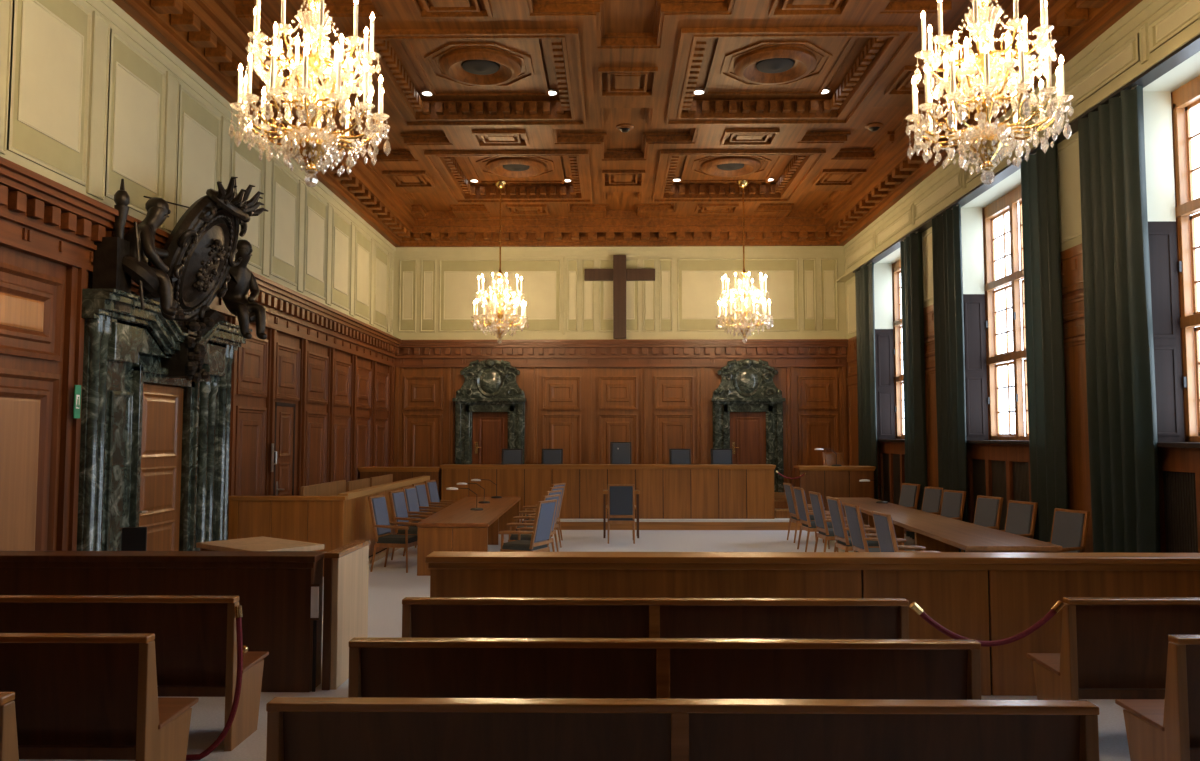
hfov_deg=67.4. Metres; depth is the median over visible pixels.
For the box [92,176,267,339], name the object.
bronze sculpture
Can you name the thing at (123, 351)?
portal
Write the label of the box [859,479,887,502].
desk lamp
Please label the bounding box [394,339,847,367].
crown molding
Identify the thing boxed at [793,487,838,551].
armchair
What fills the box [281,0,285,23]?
candle
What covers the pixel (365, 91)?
candle
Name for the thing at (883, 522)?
armchair
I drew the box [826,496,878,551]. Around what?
armchair
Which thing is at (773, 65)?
grille
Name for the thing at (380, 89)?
candle
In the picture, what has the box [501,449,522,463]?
chair
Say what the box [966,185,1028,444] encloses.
window
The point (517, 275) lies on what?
candle
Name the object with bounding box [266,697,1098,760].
pew
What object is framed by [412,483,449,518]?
armchair
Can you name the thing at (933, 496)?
armchair
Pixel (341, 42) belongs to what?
candle
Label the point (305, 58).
candle
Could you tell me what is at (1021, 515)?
armchair
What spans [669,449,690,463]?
chair
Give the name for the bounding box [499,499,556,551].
armchair
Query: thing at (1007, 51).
candle
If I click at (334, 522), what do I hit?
dock
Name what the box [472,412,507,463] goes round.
door
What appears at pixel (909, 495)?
armchair
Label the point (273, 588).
barrier
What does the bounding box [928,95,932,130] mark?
candle
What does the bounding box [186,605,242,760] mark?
rope
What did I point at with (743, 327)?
crystal chandelier
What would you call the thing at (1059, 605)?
rope
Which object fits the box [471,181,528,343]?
crystal chandelier
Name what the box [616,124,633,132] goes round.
boss
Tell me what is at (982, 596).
barrier
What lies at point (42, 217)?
crown molding
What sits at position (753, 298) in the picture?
candle
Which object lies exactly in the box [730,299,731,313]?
candle
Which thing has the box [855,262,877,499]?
curtain
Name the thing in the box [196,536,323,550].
desk
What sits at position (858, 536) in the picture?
armchair
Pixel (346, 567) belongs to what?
gate
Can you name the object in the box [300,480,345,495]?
bench
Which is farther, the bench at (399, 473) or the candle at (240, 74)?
the bench at (399, 473)
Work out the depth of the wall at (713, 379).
22.80 m
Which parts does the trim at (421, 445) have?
bay panel, bay panel, bay panel, bay panel, bay panel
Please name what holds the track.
attached to the wall at (1080, 290)
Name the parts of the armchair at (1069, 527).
armrest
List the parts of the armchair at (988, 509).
backrest, frame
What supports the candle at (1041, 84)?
on the crystal chandelier at (986, 139)
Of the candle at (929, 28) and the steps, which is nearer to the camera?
the candle at (929, 28)
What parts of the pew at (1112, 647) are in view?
seat, panel, rail, rail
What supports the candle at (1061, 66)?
on the crystal chandelier at (986, 139)
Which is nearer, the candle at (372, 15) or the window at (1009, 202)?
the candle at (372, 15)
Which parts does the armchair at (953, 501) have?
backrest, frame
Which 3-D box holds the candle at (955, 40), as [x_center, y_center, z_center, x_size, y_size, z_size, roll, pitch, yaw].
[3.110,-2.868,7.868,0.050,0.394,0.052,0,-4,1]
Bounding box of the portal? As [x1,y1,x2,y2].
[77,288,251,550]
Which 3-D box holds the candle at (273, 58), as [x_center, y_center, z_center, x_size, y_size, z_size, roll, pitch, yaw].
[-2.505,-2.377,6.897,0.052,0.374,0.050,0,-4,1]
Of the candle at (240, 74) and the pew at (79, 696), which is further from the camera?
the candle at (240, 74)
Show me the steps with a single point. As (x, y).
(781, 506)
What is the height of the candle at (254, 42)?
0.394 m
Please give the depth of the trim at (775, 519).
19.20 m
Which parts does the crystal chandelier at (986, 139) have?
drip dish, drip dish, drip dish, drip dish, drip dish, arm, drip dish, arm, arm, drip dish, arm, arm, arm, drip dish, arm, arm, arm, drip dish, arm, drip dish, arm, lamp shade, lamp shade, central stem, drip dish, arm, arm, drip dish, arm, drip dish, arm, arm, drip dish, arm, arm, drip dish, arm, drip dish, drip dish, arm, arm, arm, drip dish, drip dish, drip dish, drip dish, drip dish, drip dish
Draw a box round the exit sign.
[73,385,80,417]
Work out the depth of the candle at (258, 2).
7.14 m
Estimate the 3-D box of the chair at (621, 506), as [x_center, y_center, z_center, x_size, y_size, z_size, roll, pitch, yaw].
[0.399,2.504,17.030,0.574,1.102,0.654,0,-4,1]
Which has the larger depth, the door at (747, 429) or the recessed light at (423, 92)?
the door at (747, 429)
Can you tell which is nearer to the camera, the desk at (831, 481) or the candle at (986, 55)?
the candle at (986, 55)
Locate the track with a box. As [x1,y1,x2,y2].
[853,34,1199,272]
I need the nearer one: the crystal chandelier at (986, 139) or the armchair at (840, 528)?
the crystal chandelier at (986, 139)
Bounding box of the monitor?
[121,527,146,550]
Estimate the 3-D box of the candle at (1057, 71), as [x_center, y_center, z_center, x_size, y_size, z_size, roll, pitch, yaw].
[3.709,-2.354,7.277,0.050,0.374,0.052,0,-4,1]
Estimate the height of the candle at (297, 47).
0.294 m
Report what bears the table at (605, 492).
on the floor
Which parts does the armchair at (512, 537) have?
armrest, seat, frame, backrest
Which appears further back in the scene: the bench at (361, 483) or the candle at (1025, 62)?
the bench at (361, 483)
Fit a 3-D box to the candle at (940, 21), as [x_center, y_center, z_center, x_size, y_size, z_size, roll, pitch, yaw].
[2.726,-2.909,7.213,0.050,0.394,0.052,0,-4,1]
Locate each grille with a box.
[462,60,498,74]
[503,164,528,170]
[717,163,743,169]
[756,58,793,72]
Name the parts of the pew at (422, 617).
panel, rail, panel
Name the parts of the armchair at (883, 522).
frame, backrest, armrest, armrest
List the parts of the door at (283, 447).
pull plate, handle, panel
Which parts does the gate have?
post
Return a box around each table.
[417,497,520,575]
[603,490,639,537]
[838,498,1061,552]
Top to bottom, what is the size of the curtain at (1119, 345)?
5.848 m
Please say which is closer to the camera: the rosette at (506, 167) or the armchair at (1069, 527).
the armchair at (1069, 527)
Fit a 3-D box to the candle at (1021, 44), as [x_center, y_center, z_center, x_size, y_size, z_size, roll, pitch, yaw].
[3.191,-2.382,6.809,0.050,0.374,0.052,0,-4,1]
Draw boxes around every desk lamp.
[446,487,482,510]
[457,483,489,502]
[471,479,501,497]
[814,448,841,465]
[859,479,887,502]
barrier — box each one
[0,551,326,691]
[425,551,1199,695]
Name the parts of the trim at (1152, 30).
pier panel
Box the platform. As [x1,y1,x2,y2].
[774,492,880,499]
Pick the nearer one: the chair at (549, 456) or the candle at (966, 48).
the candle at (966, 48)
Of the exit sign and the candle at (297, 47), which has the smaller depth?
the candle at (297, 47)
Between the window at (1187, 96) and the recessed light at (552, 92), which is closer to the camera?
the window at (1187, 96)
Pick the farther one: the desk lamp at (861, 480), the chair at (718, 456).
the chair at (718, 456)
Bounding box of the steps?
[774,499,790,517]
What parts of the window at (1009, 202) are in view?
sill, sash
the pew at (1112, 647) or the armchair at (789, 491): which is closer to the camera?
the pew at (1112, 647)
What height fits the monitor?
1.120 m
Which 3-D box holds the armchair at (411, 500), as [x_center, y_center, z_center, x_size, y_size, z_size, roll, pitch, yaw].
[-3.100,2.433,15.881,0.654,1.102,0.574,-1,-4,11]
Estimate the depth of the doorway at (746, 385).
22.57 m
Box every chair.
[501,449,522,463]
[541,449,562,463]
[606,484,635,543]
[610,442,631,463]
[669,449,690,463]
[711,449,731,463]
[822,452,843,465]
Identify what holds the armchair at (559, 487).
on the floor
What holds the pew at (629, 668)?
on the floor
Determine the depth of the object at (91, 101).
10.89 m
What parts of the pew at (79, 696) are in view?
rail, rail, panel, seat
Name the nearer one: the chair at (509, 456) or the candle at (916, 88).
the candle at (916, 88)
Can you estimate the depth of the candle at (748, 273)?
19.40 m
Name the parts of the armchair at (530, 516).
armrest, frame, backrest, leg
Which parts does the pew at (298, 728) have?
panel, rail, panel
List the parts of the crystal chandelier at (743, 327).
hanging rod, lamp shade, central stem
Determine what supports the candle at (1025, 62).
on the crystal chandelier at (986, 139)
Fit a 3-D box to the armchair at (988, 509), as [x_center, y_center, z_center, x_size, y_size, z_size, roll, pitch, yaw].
[5.521,2.273,13.287,0.654,1.102,0.574,1,-4,-17]
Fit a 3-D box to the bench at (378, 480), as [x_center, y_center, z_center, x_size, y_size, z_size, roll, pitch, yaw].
[-4.602,2.520,18.117,0.450,1.200,1.650,0,-4,1]
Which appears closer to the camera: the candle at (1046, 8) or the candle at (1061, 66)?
the candle at (1061, 66)
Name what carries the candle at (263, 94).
on the crystal chandelier at (312, 142)
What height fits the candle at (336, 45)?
0.294 m
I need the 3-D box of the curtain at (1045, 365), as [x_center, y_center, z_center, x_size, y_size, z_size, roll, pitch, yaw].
[5.966,-0.221,12.083,0.120,5.848,0.970,0,-4,1]
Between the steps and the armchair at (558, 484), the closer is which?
the armchair at (558, 484)
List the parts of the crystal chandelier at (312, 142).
drip dish, drip dish, drip dish, drip dish, drip dish, drip dish, arm, arm, arm, drip dish, drip dish, drip dish, arm, arm, arm, drip dish, arm, arm, arm, drip dish, arm, arm, arm, drip dish, arm, lamp shade, central stem, lamp shade, arm, drip dish, arm, arm, arm, drip dish, arm, drip dish, arm, arm, arm, arm, drip dish, arm, drip dish, arm, arm, drip dish, drip dish, drip dish, drip dish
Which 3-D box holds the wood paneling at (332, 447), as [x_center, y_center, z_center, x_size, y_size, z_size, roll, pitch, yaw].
[-5.403,0.810,11.024,0.100,3.740,23.640,0,-4,1]
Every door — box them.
[139,383,183,550]
[271,402,295,495]
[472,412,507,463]
[730,412,765,463]
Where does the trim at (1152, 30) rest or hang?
attached to the wall at (1080, 290)
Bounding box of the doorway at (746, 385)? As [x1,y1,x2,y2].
[710,359,785,491]
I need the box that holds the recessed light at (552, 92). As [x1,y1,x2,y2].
[549,89,557,95]
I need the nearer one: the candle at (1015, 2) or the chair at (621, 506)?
the candle at (1015, 2)
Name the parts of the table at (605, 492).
leg, leg, leg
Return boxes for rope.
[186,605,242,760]
[776,471,805,478]
[909,600,1064,646]
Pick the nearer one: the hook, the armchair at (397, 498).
the hook
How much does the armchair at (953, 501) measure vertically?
1.102 m
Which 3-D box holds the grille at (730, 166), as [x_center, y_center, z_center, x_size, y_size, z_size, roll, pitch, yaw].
[2.737,-4.470,18.856,0.560,0.089,0.560,0,-4,1]
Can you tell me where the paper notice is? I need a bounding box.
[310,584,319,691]
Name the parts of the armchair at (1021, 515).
backrest, armrest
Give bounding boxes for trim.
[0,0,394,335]
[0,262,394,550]
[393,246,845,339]
[394,367,848,486]
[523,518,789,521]
[554,522,802,529]
[836,0,1199,338]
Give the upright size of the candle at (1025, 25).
0.394 m
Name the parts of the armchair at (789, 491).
leg, frame, backrest, leg, seat rail, seat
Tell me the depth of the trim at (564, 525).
19.17 m
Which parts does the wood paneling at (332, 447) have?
bay panel, bay panel, bay panel, bay panel, bay panel, bay panel, bay panel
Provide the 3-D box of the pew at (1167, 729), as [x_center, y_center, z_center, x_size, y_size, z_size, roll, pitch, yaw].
[4.452,1.820,4.861,2.990,0.965,0.595,0,-4,1]
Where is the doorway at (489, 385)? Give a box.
[452,359,526,463]
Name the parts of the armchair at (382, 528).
leg, frame, backrest, leg, armrest, seat rail, seat, armrest, leg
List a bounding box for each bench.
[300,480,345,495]
[346,478,369,491]
[358,467,441,504]
[370,474,392,486]
[440,464,775,518]
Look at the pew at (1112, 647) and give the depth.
5.76 m
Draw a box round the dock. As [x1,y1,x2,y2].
[228,476,429,576]
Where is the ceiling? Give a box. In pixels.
[112,0,1142,246]
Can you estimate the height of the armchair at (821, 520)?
1.102 m
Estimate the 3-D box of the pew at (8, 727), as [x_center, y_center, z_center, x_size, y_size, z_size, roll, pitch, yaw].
[-3.933,1.758,3.854,3.150,0.965,0.595,0,-4,1]
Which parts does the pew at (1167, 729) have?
seat, rail, rail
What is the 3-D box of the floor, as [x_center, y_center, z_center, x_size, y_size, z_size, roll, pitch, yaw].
[0.607,2.705,9.745,12.750,0.200,26.400,0,-4,1]
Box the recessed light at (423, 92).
[421,90,431,95]
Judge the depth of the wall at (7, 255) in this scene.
9.63 m
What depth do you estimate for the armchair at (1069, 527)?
10.88 m
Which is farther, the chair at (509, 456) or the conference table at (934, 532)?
the chair at (509, 456)
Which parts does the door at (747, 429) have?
handle, panel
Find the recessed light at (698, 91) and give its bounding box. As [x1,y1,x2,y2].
[694,88,703,94]
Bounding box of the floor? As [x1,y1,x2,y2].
[19,530,1130,760]
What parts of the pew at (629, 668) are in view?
panel, rail, panel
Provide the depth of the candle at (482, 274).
19.63 m
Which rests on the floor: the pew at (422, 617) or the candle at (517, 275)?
the pew at (422, 617)
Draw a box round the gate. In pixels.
[322,540,370,689]
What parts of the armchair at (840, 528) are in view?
backrest, frame, seat rail, seat, armrest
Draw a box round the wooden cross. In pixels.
[584,255,654,338]
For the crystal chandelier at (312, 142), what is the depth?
7.29 m
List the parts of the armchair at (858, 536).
frame, backrest, seat, armrest, armrest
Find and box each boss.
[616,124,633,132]
[865,123,882,131]
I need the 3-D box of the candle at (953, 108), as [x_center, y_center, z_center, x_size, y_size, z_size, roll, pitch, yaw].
[3.122,-2.314,7.925,0.050,0.374,0.052,0,-4,1]
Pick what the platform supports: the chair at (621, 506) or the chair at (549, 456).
the chair at (549, 456)
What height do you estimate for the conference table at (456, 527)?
0.750 m
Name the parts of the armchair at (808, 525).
leg, frame, backrest, leg, seat rail, seat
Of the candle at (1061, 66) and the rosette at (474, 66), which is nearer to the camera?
the candle at (1061, 66)
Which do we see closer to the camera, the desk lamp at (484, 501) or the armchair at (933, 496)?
the armchair at (933, 496)
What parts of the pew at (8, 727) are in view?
rail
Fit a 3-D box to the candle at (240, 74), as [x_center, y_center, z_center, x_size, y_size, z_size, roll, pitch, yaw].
[-2.881,-2.358,7.205,0.052,0.374,0.049,0,-4,1]
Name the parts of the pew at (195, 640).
rail, rail, panel, seat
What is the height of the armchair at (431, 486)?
1.102 m
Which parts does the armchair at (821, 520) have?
leg, backrest, frame, leg, seat rail, seat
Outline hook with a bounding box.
[243,645,247,652]
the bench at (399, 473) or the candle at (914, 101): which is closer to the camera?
the candle at (914, 101)
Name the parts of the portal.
architrave, cornice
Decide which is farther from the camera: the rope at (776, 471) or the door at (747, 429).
the door at (747, 429)
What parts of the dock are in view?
rail, rail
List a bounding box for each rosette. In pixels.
[424,43,533,86]
[476,156,554,177]
[691,156,770,176]
[720,41,831,85]
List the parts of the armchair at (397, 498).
frame, backrest, seat, armrest, armrest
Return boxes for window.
[877,260,904,441]
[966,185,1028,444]
[1157,75,1199,447]
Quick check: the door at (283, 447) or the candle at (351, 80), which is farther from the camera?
the door at (283, 447)
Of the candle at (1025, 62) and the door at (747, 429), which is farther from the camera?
the door at (747, 429)
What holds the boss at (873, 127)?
attached to the ceiling
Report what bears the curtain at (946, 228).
hanging from the track
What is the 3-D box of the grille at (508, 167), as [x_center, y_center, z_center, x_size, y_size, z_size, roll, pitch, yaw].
[-1.762,-4.467,18.916,0.560,0.089,0.560,0,-4,1]
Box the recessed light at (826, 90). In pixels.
[821,88,830,93]
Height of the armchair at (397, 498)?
1.102 m
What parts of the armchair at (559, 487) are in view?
armrest, frame, backrest, leg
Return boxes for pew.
[0,595,268,750]
[0,633,198,760]
[0,692,18,760]
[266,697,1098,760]
[348,637,980,699]
[402,597,908,638]
[1027,597,1199,699]
[1115,635,1199,760]
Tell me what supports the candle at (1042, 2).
on the crystal chandelier at (986, 139)
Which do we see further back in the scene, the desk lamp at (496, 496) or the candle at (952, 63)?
the desk lamp at (496, 496)
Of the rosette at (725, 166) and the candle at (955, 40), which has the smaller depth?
the candle at (955, 40)
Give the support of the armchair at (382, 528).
on the floor
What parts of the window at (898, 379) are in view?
sill, frame, sash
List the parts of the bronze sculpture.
torch post, sword blade, crown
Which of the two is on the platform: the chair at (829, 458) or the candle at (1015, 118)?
the chair at (829, 458)
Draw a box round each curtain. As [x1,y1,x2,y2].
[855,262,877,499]
[900,232,927,538]
[932,204,967,551]
[1021,140,1067,541]
[1078,85,1159,552]
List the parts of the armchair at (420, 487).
backrest, armrest, armrest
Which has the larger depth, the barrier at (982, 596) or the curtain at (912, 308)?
the curtain at (912, 308)
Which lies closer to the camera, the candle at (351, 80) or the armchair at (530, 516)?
the candle at (351, 80)
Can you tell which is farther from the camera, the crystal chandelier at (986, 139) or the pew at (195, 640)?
the crystal chandelier at (986, 139)
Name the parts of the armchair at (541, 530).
leg, armrest, seat, seat rail, armrest, frame, backrest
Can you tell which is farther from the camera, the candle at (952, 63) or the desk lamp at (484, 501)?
the desk lamp at (484, 501)
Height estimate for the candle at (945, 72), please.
0.294 m
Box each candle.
[237,63,242,102]
[243,78,247,112]
[247,53,251,93]
[253,7,257,45]
[255,0,260,31]
[261,87,265,123]
[270,47,275,87]
[273,22,276,42]
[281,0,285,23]
[295,36,299,64]
[303,47,307,87]
[319,0,323,25]
[334,42,338,70]
[336,52,341,92]
[340,35,343,71]
[345,101,349,135]
[348,58,352,85]
[353,0,357,36]
[363,63,367,101]
[364,27,367,61]
[367,96,371,121]
[370,12,373,51]
[378,75,382,112]
[481,274,482,289]
[516,275,517,290]
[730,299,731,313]
[748,273,749,287]
[753,298,754,312]
[912,76,916,113]
[916,88,917,121]
[921,11,925,50]
[924,63,929,102]
[928,25,932,60]
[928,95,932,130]
[937,0,942,34]
[943,58,947,80]
[950,52,955,92]
[952,104,956,129]
[953,32,957,67]
[964,38,968,66]
[973,0,977,22]
[984,44,989,85]
[1005,32,1009,61]
[1013,0,1018,18]
[1013,110,1017,123]
[1019,42,1024,83]
[1023,16,1027,51]
[1024,44,1027,70]
[1039,80,1044,116]
[1040,0,1045,25]
[1044,0,1048,39]
[1046,46,1051,86]
[1056,67,1059,104]
[1059,55,1064,95]
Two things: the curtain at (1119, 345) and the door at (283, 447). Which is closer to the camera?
the curtain at (1119, 345)
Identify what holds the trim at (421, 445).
attached to the wall at (713, 379)
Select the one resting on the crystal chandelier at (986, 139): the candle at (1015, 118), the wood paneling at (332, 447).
the candle at (1015, 118)
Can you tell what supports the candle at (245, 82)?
on the crystal chandelier at (312, 142)
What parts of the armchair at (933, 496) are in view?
backrest, frame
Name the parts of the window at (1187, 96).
sill, frame, sash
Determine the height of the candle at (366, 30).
0.394 m
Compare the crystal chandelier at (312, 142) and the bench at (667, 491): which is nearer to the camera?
the crystal chandelier at (312, 142)
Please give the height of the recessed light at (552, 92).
0.025 m
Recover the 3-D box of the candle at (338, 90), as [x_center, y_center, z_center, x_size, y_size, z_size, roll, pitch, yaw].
[-2.030,-2.371,6.999,0.052,0.374,0.050,0,-4,1]
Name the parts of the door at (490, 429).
handle, panel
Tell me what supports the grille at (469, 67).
attached to the rosette at (474, 66)
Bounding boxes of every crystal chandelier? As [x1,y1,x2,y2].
[228,0,390,186]
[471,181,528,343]
[715,180,772,343]
[905,0,1073,184]
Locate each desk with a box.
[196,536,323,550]
[794,466,875,515]
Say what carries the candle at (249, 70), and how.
on the crystal chandelier at (312, 142)
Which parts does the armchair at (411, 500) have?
frame, backrest, armrest, armrest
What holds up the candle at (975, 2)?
on the crystal chandelier at (986, 139)
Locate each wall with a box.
[0,246,387,550]
[402,367,838,491]
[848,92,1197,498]
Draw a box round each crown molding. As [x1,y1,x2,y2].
[0,156,401,366]
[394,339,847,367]
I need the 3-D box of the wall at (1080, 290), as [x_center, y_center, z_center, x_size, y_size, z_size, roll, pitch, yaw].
[6.381,-1.342,9.917,0.600,7.900,25.800,0,-4,1]
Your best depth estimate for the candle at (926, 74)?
7.20 m
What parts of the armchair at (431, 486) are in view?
frame, backrest, armrest, armrest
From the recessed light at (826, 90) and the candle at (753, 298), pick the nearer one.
the recessed light at (826, 90)
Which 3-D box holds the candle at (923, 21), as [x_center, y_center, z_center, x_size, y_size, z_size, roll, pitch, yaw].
[2.697,-2.891,7.501,0.050,0.394,0.052,0,-4,1]
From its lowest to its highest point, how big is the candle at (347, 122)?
0.374 m
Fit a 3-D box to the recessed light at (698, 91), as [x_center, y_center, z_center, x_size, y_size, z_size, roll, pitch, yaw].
[1.635,-4.780,14.897,0.230,0.025,0.230,0,-4,1]
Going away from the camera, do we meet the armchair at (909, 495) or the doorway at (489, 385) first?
the armchair at (909, 495)
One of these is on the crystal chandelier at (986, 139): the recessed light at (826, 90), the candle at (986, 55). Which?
the candle at (986, 55)
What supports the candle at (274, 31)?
on the crystal chandelier at (312, 142)
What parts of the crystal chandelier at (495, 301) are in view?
lamp shade, central stem, hanging rod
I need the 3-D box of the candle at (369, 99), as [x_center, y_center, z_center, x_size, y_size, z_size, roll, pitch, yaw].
[-2.018,-2.317,7.873,0.052,0.374,0.050,0,-4,1]
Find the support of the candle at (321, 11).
on the crystal chandelier at (312, 142)
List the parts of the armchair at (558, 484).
armrest, frame, leg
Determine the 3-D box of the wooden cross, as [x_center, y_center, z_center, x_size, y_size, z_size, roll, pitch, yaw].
[0.503,-2.121,22.869,1.800,2.130,0.180,0,-4,1]
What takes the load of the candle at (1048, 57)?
on the crystal chandelier at (986, 139)
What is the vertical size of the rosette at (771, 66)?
0.110 m
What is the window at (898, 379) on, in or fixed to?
in the wall at (1080, 290)
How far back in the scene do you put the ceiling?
15.16 m
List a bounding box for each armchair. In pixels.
[368,495,416,572]
[389,490,430,559]
[402,486,439,547]
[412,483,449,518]
[424,480,456,512]
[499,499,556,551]
[507,494,559,551]
[513,490,561,551]
[519,486,564,547]
[523,483,565,540]
[783,483,824,542]
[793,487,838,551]
[809,491,849,551]
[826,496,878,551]
[843,503,905,551]
[872,511,937,551]
[899,483,919,508]
[904,486,942,541]
[914,490,965,551]
[959,495,1002,548]
[1000,500,1037,538]
[1048,508,1089,552]
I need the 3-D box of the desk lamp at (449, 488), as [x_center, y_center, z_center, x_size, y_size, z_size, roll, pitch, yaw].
[-2.293,2.002,15.248,0.635,0.380,0.220,0,-4,1]
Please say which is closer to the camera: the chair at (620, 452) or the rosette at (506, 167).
the rosette at (506, 167)
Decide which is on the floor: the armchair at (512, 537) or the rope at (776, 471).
the armchair at (512, 537)
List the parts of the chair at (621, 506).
leg, seat, backrest, frame, seat rail, leg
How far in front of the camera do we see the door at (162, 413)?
11.04 m
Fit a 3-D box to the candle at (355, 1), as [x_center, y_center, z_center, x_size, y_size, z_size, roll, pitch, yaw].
[-1.964,-2.907,7.243,0.052,0.394,0.050,0,-4,1]

